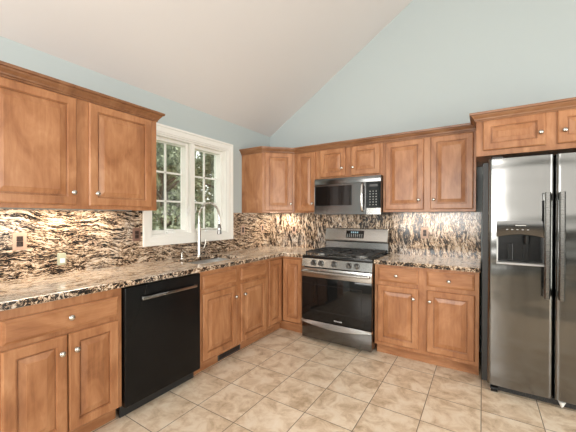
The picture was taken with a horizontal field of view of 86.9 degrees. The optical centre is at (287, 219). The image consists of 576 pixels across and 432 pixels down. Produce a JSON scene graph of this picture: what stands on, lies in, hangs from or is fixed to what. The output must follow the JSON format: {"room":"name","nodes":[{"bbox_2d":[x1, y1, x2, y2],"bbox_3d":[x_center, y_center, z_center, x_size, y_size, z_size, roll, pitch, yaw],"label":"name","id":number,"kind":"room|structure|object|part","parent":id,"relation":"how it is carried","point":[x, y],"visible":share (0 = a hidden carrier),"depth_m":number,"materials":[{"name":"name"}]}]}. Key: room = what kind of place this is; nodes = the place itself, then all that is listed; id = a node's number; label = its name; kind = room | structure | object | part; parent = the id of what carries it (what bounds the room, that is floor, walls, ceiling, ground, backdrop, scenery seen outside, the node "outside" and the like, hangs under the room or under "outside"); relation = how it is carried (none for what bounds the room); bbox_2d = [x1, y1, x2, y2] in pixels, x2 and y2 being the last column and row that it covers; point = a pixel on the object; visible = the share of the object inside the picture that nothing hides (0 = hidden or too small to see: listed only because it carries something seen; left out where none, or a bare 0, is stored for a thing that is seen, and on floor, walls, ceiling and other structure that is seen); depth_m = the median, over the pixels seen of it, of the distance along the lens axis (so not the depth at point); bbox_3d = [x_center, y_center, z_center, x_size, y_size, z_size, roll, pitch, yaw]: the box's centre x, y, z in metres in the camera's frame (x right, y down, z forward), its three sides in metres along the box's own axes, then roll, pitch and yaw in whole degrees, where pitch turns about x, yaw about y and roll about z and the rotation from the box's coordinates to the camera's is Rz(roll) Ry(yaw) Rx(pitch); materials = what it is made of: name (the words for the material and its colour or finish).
{"room":"kitchen","nodes":[
{"label":"kitchen","id":0,"kind":"room"},
{"bbox_2d":[0,36,269,234],"bbox_3d":[-2.073,0.139,1.663,0.160,2.582,6.800,0,1,33],"label":"wall","id":1,"kind":"structure","parent":0,"point":[177,115],"depth_m":2.78,"materials":[{"name":"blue paint"}]},
{"bbox_2d":[0,76,155,210],"bbox_3d":[-1.476,-0.443,2.086,0.379,0.750,1.088,0,1,33],"label":"upper cabinet","id":2,"kind":"object","parent":1,"relation":"attached to","point":[58,151],"visible":0.96,"depth_m":1.93,"materials":[{"name":"brown wood"}]},
{"bbox_3d":[-1.493,-0.435,1.783,0.020,0.690,0.455,0,1,33],"label":"door","id":3,"kind":"part","parent":2,"relation":"part of","materials":[{"name":"brown wood"}]},
{"bbox_2d":[0,60,164,121],"bbox_3d":[-1.463,-0.822,2.104,0.376,0.068,1.137,0,1,33],"label":"crown molding","id":4,"kind":"structure","parent":2,"relation":"attached to","point":[7,70],"depth_m":1.94,"materials":[{"name":"brown wood"}]},
{"bbox_3d":[-1.208,-0.438,2.228,0.020,0.690,0.456,0,1,33],"label":"door","id":5,"kind":"part","parent":2,"relation":"part of","materials":[{"name":"brown wood"}]},
{"bbox_2d":[0,209,269,281],"bbox_3d":[-1.084,0.173,3.048,0.012,0.494,3.100,0,1,33],"label":"backsplash","id":6,"kind":"structure","parent":1,"relation":"attached to","point":[89,239],"depth_m":2.33,"materials":[{"name":"stone"}]},
{"bbox_2d":[12,232,26,250],"bbox_3d":[-1.750,0.145,1.987,0.009,0.115,0.072,0,1,33],"label":"wall outlet","id":7,"kind":"object","parent":6,"relation":"attached to","point":[19,240],"visible":1,"depth_m":1.98,"materials":[{"name":"beige plastic"}]},
{"bbox_2d":[16,236,22,240],"bbox_3d":[-1.748,0.128,1.985,0.003,0.033,0.034,0,1,33],"label":"receptacle","id":8,"kind":"object","parent":7,"relation":"attached to","point":[18,238],"depth_m":1.98,"materials":[{"name":"brown plastic"}]},
{"bbox_2d":[16,241,22,246],"bbox_3d":[-1.748,0.162,1.986,0.003,0.033,0.034,0,1,33],"label":"receptacle","id":9,"kind":"object","parent":7,"relation":"attached to","point":[18,243],"depth_m":1.98,"materials":[{"name":"brown plastic"}]},
{"bbox_2d":[57,253,65,264],"bbox_3d":[-1.617,0.285,2.177,0.030,0.084,0.048,0,1,33],"label":"night light","id":10,"kind":"object","parent":6,"relation":"attached to","point":[61,257],"visible":1,"depth_m":2.17,"materials":[{"name":"beige plastic"}]},
{"bbox_2d":[132,228,140,240],"bbox_3d":[-1.320,0.135,2.659,0.009,0.115,0.072,0,1,33],"label":"wall outlet","id":11,"kind":"object","parent":6,"relation":"attached to","point":[136,231],"visible":1,"depth_m":2.66,"materials":[{"name":"brown plastic"}]},
{"bbox_2d":[241,225,244,234],"bbox_3d":[-0.565,0.137,3.838,0.009,0.115,0.072,0,1,33],"label":"wall outlet","id":12,"kind":"object","parent":6,"relation":"attached to","point":[242,226],"visible":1,"depth_m":3.84,"materials":[{"name":"beige plastic"}]},
{"bbox_2d":[142,123,232,246],"bbox_3d":[-1.059,-0.326,3.243,0.220,1.136,1.156,0,1,33],"label":"window","id":13,"kind":"structure","parent":1,"relation":"in","point":[180,138],"depth_m":3.21,"materials":[{"name":"white paint"}]},
{"bbox_3d":[-1.208,-0.325,3.038,0.080,0.932,0.448,0,1,33],"label":"sash","id":14,"kind":"part","parent":13,"relation":"part of","materials":[{"name":"white paint"}]},
{"bbox_3d":[-1.163,0.117,3.002,0.040,0.049,0.109,0,1,33],"label":"crank handle","id":15,"kind":"part","parent":13,"relation":"part of","materials":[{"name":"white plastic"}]},
{"bbox_3d":[-0.936,-0.328,3.463,0.080,0.932,0.448,0,1,33],"label":"sash","id":16,"kind":"part","parent":13,"relation":"part of","materials":[{"name":"white paint"}]},
{"bbox_2d":[0,0,412,136],"bbox_3d":[0.313,-2.023,0.121,5.820,1.974,6.800,0,1,33],"label":"ceiling","id":17,"kind":"structure","parent":0,"point":[252,65],"depth_m":2.72,"materials":[{"name":"white paint"}]},
{"bbox_2d":[91,328,575,431],"bbox_3d":[0.310,1.384,0.147,5.800,0.120,6.800,0,1,33],"label":"floor","id":18,"kind":"structure","parent":0,"point":[285,380],"depth_m":2.20,"materials":[{"name":"tile"}]},
{"bbox_2d":[0,288,121,431],"bbox_3d":[-1.469,0.871,1.849,0.659,0.876,0.613,0,1,33],"label":"base cabinet","id":19,"kind":"object","parent":18,"relation":"on","point":[61,360],"visible":0.94,"depth_m":1.67,"materials":[{"name":"brown wood"}]},
{"bbox_3d":[-1.301,0.917,1.577,0.020,0.554,0.275,0,1,33],"label":"door","id":20,"kind":"part","parent":19,"relation":"part of","materials":[{"name":"brown wood"}]},
{"bbox_3d":[-1.224,0.550,1.693,0.020,0.122,0.558,0,1,33],"label":"drawer","id":21,"kind":"part","parent":19,"relation":"part of","materials":[{"name":"brown wood"}]},
{"bbox_3d":[-1.222,0.733,1.652,0.031,0.032,0.032,0,1,33],"label":"knob","id":22,"kind":"part","parent":19,"relation":"part of","materials":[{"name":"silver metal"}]},
{"bbox_3d":[-1.198,0.546,1.687,0.031,0.032,0.032,0,1,33],"label":"knob","id":23,"kind":"part","parent":19,"relation":"part of","materials":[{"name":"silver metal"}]},
{"bbox_3d":[-1.183,0.733,1.712,0.031,0.032,0.032,0,1,33],"label":"knob","id":24,"kind":"part","parent":19,"relation":"part of","materials":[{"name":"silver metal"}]},
{"bbox_3d":[-1.149,0.915,1.814,0.020,0.554,0.278,0,1,33],"label":"door","id":25,"kind":"part","parent":19,"relation":"part of","materials":[{"name":"brown wood"}]},
{"bbox_2d":[119,273,199,417],"bbox_3d":[-1.119,0.870,2.367,0.656,0.872,0.618,0,1,33],"label":"dishwasher","id":26,"kind":"object","parent":18,"relation":"on","point":[160,319],"visible":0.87,"depth_m":2.16,"materials":[{"name":"black metal"}]},
{"bbox_3d":[-0.947,1.263,2.259,0.015,0.088,0.606,0,1,33],"label":"toe panel","id":27,"kind":"part","parent":26,"relation":"part of","materials":[{"name":"black metal"}]},
{"bbox_3d":[-0.850,0.525,2.212,0.040,0.024,0.460,0,1,33],"label":"handle","id":28,"kind":"part","parent":26,"relation":"part of","materials":[{"name":"silver metal"}]},
{"bbox_2d":[194,259,265,374],"bbox_3d":[-0.714,0.863,3.029,0.659,0.876,0.915,0,1,33],"label":"base cabinet","id":29,"kind":"object","parent":18,"relation":"on","point":[232,298],"visible":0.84,"depth_m":2.78,"materials":[{"name":"brown wood"}]},
{"bbox_3d":[-0.594,0.528,2.679,0.020,0.120,0.408,0,1,33],"label":"drawer","id":30,"kind":"part","parent":29,"relation":"part of","materials":[{"name":"brown wood"}]},
{"bbox_3d":[-0.594,0.898,2.682,0.020,0.552,0.408,0,1,33],"label":"door","id":31,"kind":"part","parent":29,"relation":"part of","materials":[{"name":"brown wood"}]},
{"bbox_2d":[218,344,239,360],"bbox_3d":[-0.555,1.254,2.895,0.006,0.076,0.300,0,1,33],"label":"floor register","id":32,"kind":"object","parent":29,"relation":"attached to","point":[236,348],"visible":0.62,"depth_m":2.89,"materials":[{"name":"grey plastic"}]},
{"bbox_3d":[-0.342,0.525,3.073,0.020,0.120,0.395,0,1,33],"label":"drawer","id":33,"kind":"part","parent":29,"relation":"part of","materials":[{"name":"brown wood"}]},
{"bbox_3d":[-0.342,0.895,3.075,0.020,0.552,0.395,0,1,33],"label":"door","id":34,"kind":"part","parent":29,"relation":"part of","materials":[{"name":"brown wood"}]},
{"bbox_2d":[260,256,302,338],"bbox_3d":[-0.115,0.858,3.732,0.911,0.876,0.909,0,1,33],"label":"base cabinet","id":35,"kind":"object","parent":18,"relation":"on","point":[283,273],"visible":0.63,"depth_m":3.41,"materials":[{"name":"brown wood"}]},
{"bbox_2d":[0,246,321,310],"bbox_3d":[-0.701,0.406,2.797,0.904,0.040,3.087,0,1,33],"label":"countertop","id":36,"kind":"structure","parent":35,"relation":"on","point":[18,293],"depth_m":2.08,"materials":[{"name":"stone"}]},
{"bbox_2d":[188,258,227,263],"bbox_3d":[-0.759,0.526,2.968,0.410,0.200,0.630,0,1,33],"label":"sink","id":37,"kind":"object","parent":36,"relation":"in","point":[214,259],"visible":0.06,"depth_m":3.19,"materials":[{"name":"silver metal"}]},
{"bbox_2d":[196,202,221,256],"bbox_3d":[-0.786,0.103,3.103,0.344,0.562,0.114,0,1,33],"label":"kitchen faucet","id":38,"kind":"object","parent":36,"relation":"on","point":[199,248],"visible":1,"depth_m":3.14,"materials":[{"name":"grey metal"}]},
{"bbox_3d":[-0.797,-0.059,3.077,0.307,0.228,0.014,0,1,33],"label":"spout","id":39,"kind":"part","parent":38,"relation":"part of","materials":[{"name":"silver metal"}]},
{"bbox_3d":[-0.789,0.104,3.073,0.315,0.033,0.044,0,1,33],"label":"holder arm","id":40,"kind":"part","parent":38,"relation":"part of","materials":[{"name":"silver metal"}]},
{"bbox_3d":[-0.140,0.805,3.390,0.020,0.712,0.245,0,1,33],"label":"door","id":41,"kind":"part","parent":35,"relation":"part of","materials":[{"name":"brown wood"}]},
{"bbox_3d":[0.051,0.805,3.430,0.250,0.712,0.020,0,1,33],"label":"door","id":42,"kind":"part","parent":35,"relation":"part of","materials":[{"name":"brown wood"}]},
{"bbox_2d":[301,228,389,351],"bbox_3d":[0.636,0.705,3.334,0.764,1.190,0.739,0,1,33],"label":"gas range","id":43,"kind":"object","parent":18,"relation":"on","point":[338,280],"visible":1,"depth_m":3.11,"materials":[{"name":"silver metal"}]},
{"bbox_3d":[0.455,0.550,3.050,0.732,0.028,0.066,0,1,33],"label":"handle","id":44,"kind":"part","parent":43,"relation":"part of","materials":[{"name":"silver metal"}]},
{"bbox_3d":[0.487,1.182,3.104,0.760,0.160,0.044,0,1,33],"label":"storage drawer","id":45,"kind":"part","parent":43,"relation":"part of","materials":[{"name":"grey metal"}]},
{"bbox_3d":[0.486,0.838,3.100,0.760,0.452,0.048,0,1,33],"label":"oven door","id":46,"kind":"part","parent":43,"relation":"part of","materials":[{"name":"black glass"}]},
{"bbox_3d":[0.486,0.563,3.098,0.760,0.096,0.048,0,1,33],"label":"door rail","id":47,"kind":"part","parent":43,"relation":"part of","materials":[{"name":"silver metal"}]},
{"bbox_3d":[0.486,0.460,3.097,0.764,0.088,0.049,0,1,33],"label":"control panel","id":48,"kind":"part","parent":43,"relation":"part of","materials":[{"name":"silver metal"}]},
{"bbox_2d":[303,253,387,262],"bbox_3d":[0.655,0.400,3.361,0.764,0.028,0.642,0,1,33],"label":"cooktop","id":49,"kind":"object","parent":43,"relation":"in","point":[321,257],"depth_m":3.13,"materials":[{"name":"black metal"}]},
{"bbox_2d":[375,264,479,374],"bbox_3d":[1.349,0.866,2.943,0.852,0.876,0.659,0,1,33],"label":"base cabinet","id":50,"kind":"object","parent":18,"relation":"on","point":[431,316],"visible":0.97,"depth_m":2.68,"materials":[{"name":"brown wood"}]},
{"bbox_3d":[1.014,0.894,2.815,0.365,0.544,0.020,0,1,33],"label":"door","id":51,"kind":"part","parent":50,"relation":"part of","materials":[{"name":"brown wood"}]},
{"bbox_3d":[1.016,0.520,2.811,0.357,0.133,0.020,0,1,33],"label":"drawer","id":52,"kind":"part","parent":50,"relation":"part of","materials":[{"name":"brown wood"}]},
{"bbox_2d":[374,253,480,272],"bbox_3d":[1.354,0.407,2.938,0.862,0.040,0.635,0,1,33],"label":"countertop","id":53,"kind":"structure","parent":50,"relation":"on","point":[407,260],"depth_m":2.79,"materials":[{"name":"stone"}]},
{"bbox_3d":[1.376,0.896,2.583,0.361,0.544,0.020,0,1,33],"label":"door","id":54,"kind":"part","parent":50,"relation":"part of","materials":[{"name":"brown wood"}]},
{"bbox_3d":[1.375,0.522,2.581,0.358,0.133,0.020,0,1,33],"label":"drawer","id":55,"kind":"part","parent":50,"relation":"part of","materials":[{"name":"brown wood"}]},
{"bbox_2d":[482,152,575,409],"bbox_3d":[2.065,0.420,2.351,0.948,1.778,0.824,0,1,33],"label":"refrigerator","id":56,"kind":"object","parent":18,"relation":"on","point":[529,216],"visible":1,"depth_m":2.16,"materials":[{"name":"grey metal"}]},
{"bbox_3d":[1.690,0.230,2.213,0.288,0.201,0.094,0,1,33],"label":"dispenser trim","id":57,"kind":"part","parent":56,"relation":"part of","materials":[{"name":"silver metal"}]},
{"bbox_3d":[1.691,0.397,2.227,0.379,1.689,0.089,0,1,33],"label":"freezer door","id":58,"kind":"part","parent":56,"relation":"part of","materials":[{"name":"silver metal"}]},
{"bbox_3d":[1.779,0.181,2.089,0.033,0.730,0.078,0,1,33],"label":"handle","id":59,"kind":"part","parent":56,"relation":"part of","materials":[{"name":"silver metal"}]},
{"bbox_3d":[1.842,0.181,2.049,0.033,0.730,0.078,0,1,33],"label":"handle","id":60,"kind":"part","parent":56,"relation":"part of","materials":[{"name":"silver metal"}]},
{"bbox_3d":[2.078,0.399,1.980,0.527,1.689,0.089,0,1,33],"label":"fridge door","id":61,"kind":"part","parent":56,"relation":"part of","materials":[{"name":"silver metal"}]},
{"bbox_2d":[270,0,575,351],"bbox_3d":[2.104,-0.742,2.931,5.500,4.334,0.150,0,1,33],"label":"wall","id":62,"kind":"structure","parent":0,"point":[437,63],"depth_m":3.13,"materials":[{"name":"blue paint"}]},
{"bbox_2d":[242,152,294,212],"bbox_3d":[-0.158,-0.455,3.929,0.613,0.750,0.608,0,1,33],"label":"upper cabinet","id":63,"kind":"object","parent":62,"relation":"attached to","point":[268,178],"visible":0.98,"depth_m":3.70,"materials":[{"name":"brown wood"}]},
{"bbox_3d":[-0.108,-0.454,3.693,0.340,0.700,0.020,0,0,-12],"label":"door","id":64,"kind":"part","parent":63,"relation":"part of","materials":[{"name":"brown wood"}]},
{"bbox_2d":[239,123,475,155],"bbox_3d":[0.583,-0.829,3.345,2.532,0.068,0.292,0,0,25],"label":"crown molding","id":65,"kind":"structure","parent":63,"relation":"attached to","point":[466,127],"depth_m":3.21,"materials":[{"name":"brown wood"}]},
{"bbox_2d":[295,151,316,212],"bbox_3d":[0.287,-0.454,3.779,0.307,0.750,0.379,0,1,33],"label":"upper cabinet","id":66,"kind":"object","parent":62,"relation":"attached to","point":[305,163],"visible":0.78,"depth_m":3.64,"materials":[{"name":"brown wood"}]},
{"bbox_2d":[317,143,382,178],"bbox_3d":[0.742,-0.642,3.487,0.768,0.368,0.379,0,1,33],"label":"upper cabinet","id":67,"kind":"object","parent":62,"relation":"attached to","point":[362,160],"visible":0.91,"depth_m":3.34,"materials":[{"name":"brown wood"}]},
{"bbox_3d":[0.509,-0.638,3.459,0.314,0.317,0.020,0,1,33],"label":"door","id":68,"kind":"part","parent":67,"relation":"part of","materials":[{"name":"brown wood"}]},
{"bbox_2d":[314,175,389,214],"bbox_3d":[0.719,-0.254,3.452,0.762,0.406,0.444,0,1,33],"label":"microwave","id":69,"kind":"object","parent":67,"relation":"attached to","point":[359,195],"visible":1,"depth_m":3.29,"materials":[{"name":"silver metal"}]},
{"bbox_3d":[0.571,-0.220,3.365,0.608,0.339,0.026,0,1,33],"label":"door","id":70,"kind":"part","parent":69,"relation":"part of","materials":[{"name":"grey metal"}]},
{"bbox_3d":[0.637,-0.423,3.323,0.762,0.066,0.024,0,1,33],"label":"vent panel","id":71,"kind":"part","parent":69,"relation":"part of","materials":[{"name":"grey metal"}]},
{"bbox_3d":[0.778,-0.229,3.186,0.023,0.311,0.060,0,1,33],"label":"handle","id":72,"kind":"part","parent":69,"relation":"part of","materials":[{"name":"silver metal"}]},
{"bbox_3d":[0.893,-0.083,3.160,0.151,0.069,0.026,0,1,33],"label":"trim","id":73,"kind":"part","parent":69,"relation":"part of","materials":[{"name":"silver metal"}]},
{"bbox_3d":[0.894,-0.253,3.159,0.151,0.269,0.026,0,1,33],"label":"control panel","id":74,"kind":"part","parent":69,"relation":"part of","materials":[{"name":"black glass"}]},
{"bbox_3d":[0.828,-0.636,3.255,0.313,0.317,0.020,0,1,33],"label":"door","id":75,"kind":"part","parent":67,"relation":"part of","materials":[{"name":"brown wood"}]},
{"bbox_2d":[270,212,480,258],"bbox_3d":[0.823,0.171,3.661,2.539,0.494,0.012,0,1,33],"label":"backsplash","id":76,"kind":"structure","parent":62,"relation":"attached to","point":[446,236],"depth_m":3.34,"materials":[{"name":"stone"}]},
{"bbox_2d":[292,225,295,232],"bbox_3d":[0.086,0.133,4.119,0.062,0.110,0.009,0,1,33],"label":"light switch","id":77,"kind":"object","parent":76,"relation":"attached to","point":[293,226],"visible":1,"depth_m":4.12,"materials":[{"name":"beige plastic"}]},
{"bbox_2d":[421,228,428,238],"bbox_3d":[1.459,0.147,3.240,0.072,0.115,0.009,0,1,33],"label":"wall outlet","id":78,"kind":"object","parent":76,"relation":"attached to","point":[424,231],"visible":1,"depth_m":3.24,"materials":[{"name":"beige plastic"}]},
{"bbox_2d":[383,131,476,212],"bbox_3d":[1.413,-0.447,3.059,0.822,0.750,0.379,0,1,33],"label":"upper cabinet","id":79,"kind":"object","parent":62,"relation":"attached to","point":[434,173],"visible":0.95,"depth_m":2.90,"materials":[{"name":"brown wood"}]},
{"bbox_3d":[1.163,-0.439,3.042,0.366,0.687,0.020,0,1,33],"label":"door","id":80,"kind":"part","parent":79,"relation":"part of","materials":[{"name":"brown wood"}]},
{"bbox_3d":[1.514,-0.437,2.818,0.352,0.687,0.020,0,1,33],"label":"door","id":81,"kind":"part","parent":79,"relation":"part of","materials":[{"name":"brown wood"}]},
{"bbox_2d":[476,108,575,166],"bbox_3d":[2.117,-0.663,2.441,1.020,0.308,0.659,0,1,33],"label":"upper cabinet","id":82,"kind":"object","parent":62,"relation":"attached to","point":[548,133],"visible":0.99,"depth_m":2.31,"materials":[{"name":"brown wood"}]},
{"bbox_3d":[1.735,-0.667,2.343,0.391,0.237,0.020,0,1,33],"label":"door","id":83,"kind":"part","parent":82,"relation":"part of","materials":[{"name":"brown wood"}]},
{"bbox_2d":[469,97,575,127],"bbox_3d":[1.995,-0.820,2.293,1.069,0.068,0.275,0,1,33],"label":"crown molding","id":84,"kind":"structure","parent":82,"relation":"on","point":[568,103],"depth_m":2.29,"materials":[{"name":"brown wood"}]},
{"bbox_3d":[2.151,-0.664,2.076,0.470,0.237,0.020,0,1,33],"label":"door","id":85,"kind":"part","parent":82,"relation":"part of","materials":[{"name":"brown wood"}]},
{"label":"outside","id":86,"kind":"structure","parent":0,"visible":0},
{"bbox_3d":[-9.471,1.727,17.983,29.800,0.100,37.000,0,1,33],"label":"ground","id":87,"kind":"structure","parent":86,"visible":0},
{"bbox_2d":[152,142,209,229],"bbox_3d":[-2.910,-0.617,7.053,2.246,4.780,2.144,0,0,27],"label":"leafy tree","id":88,"kind":"object","parent":87,"relation":"on","point":[171,192],"visible":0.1,"depth_m":6.91,"materials":[{"name":"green plant"}]},
{"bbox_2d":[152,147,213,225],"bbox_3d":[-4.674,-2.182,12.839,4.948,8.300,5.114,0,1,33],"label":"leafy tree","id":89,"kind":"object","parent":87,"relation":"on","point":[198,186],"visible":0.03,"depth_m":12.73,"materials":[{"name":"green plant"}]},
{"bbox_2d":[195,154,213,227],"bbox_3d":[-1.778,-0.786,9.177,2.486,5.088,2.411,0,1,33],"label":"leafy tree","id":90,"kind":"object","parent":87,"relation":"on","point":[209,163],"visible":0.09,"depth_m":9.00,"materials":[{"name":"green plant"}]}
]}

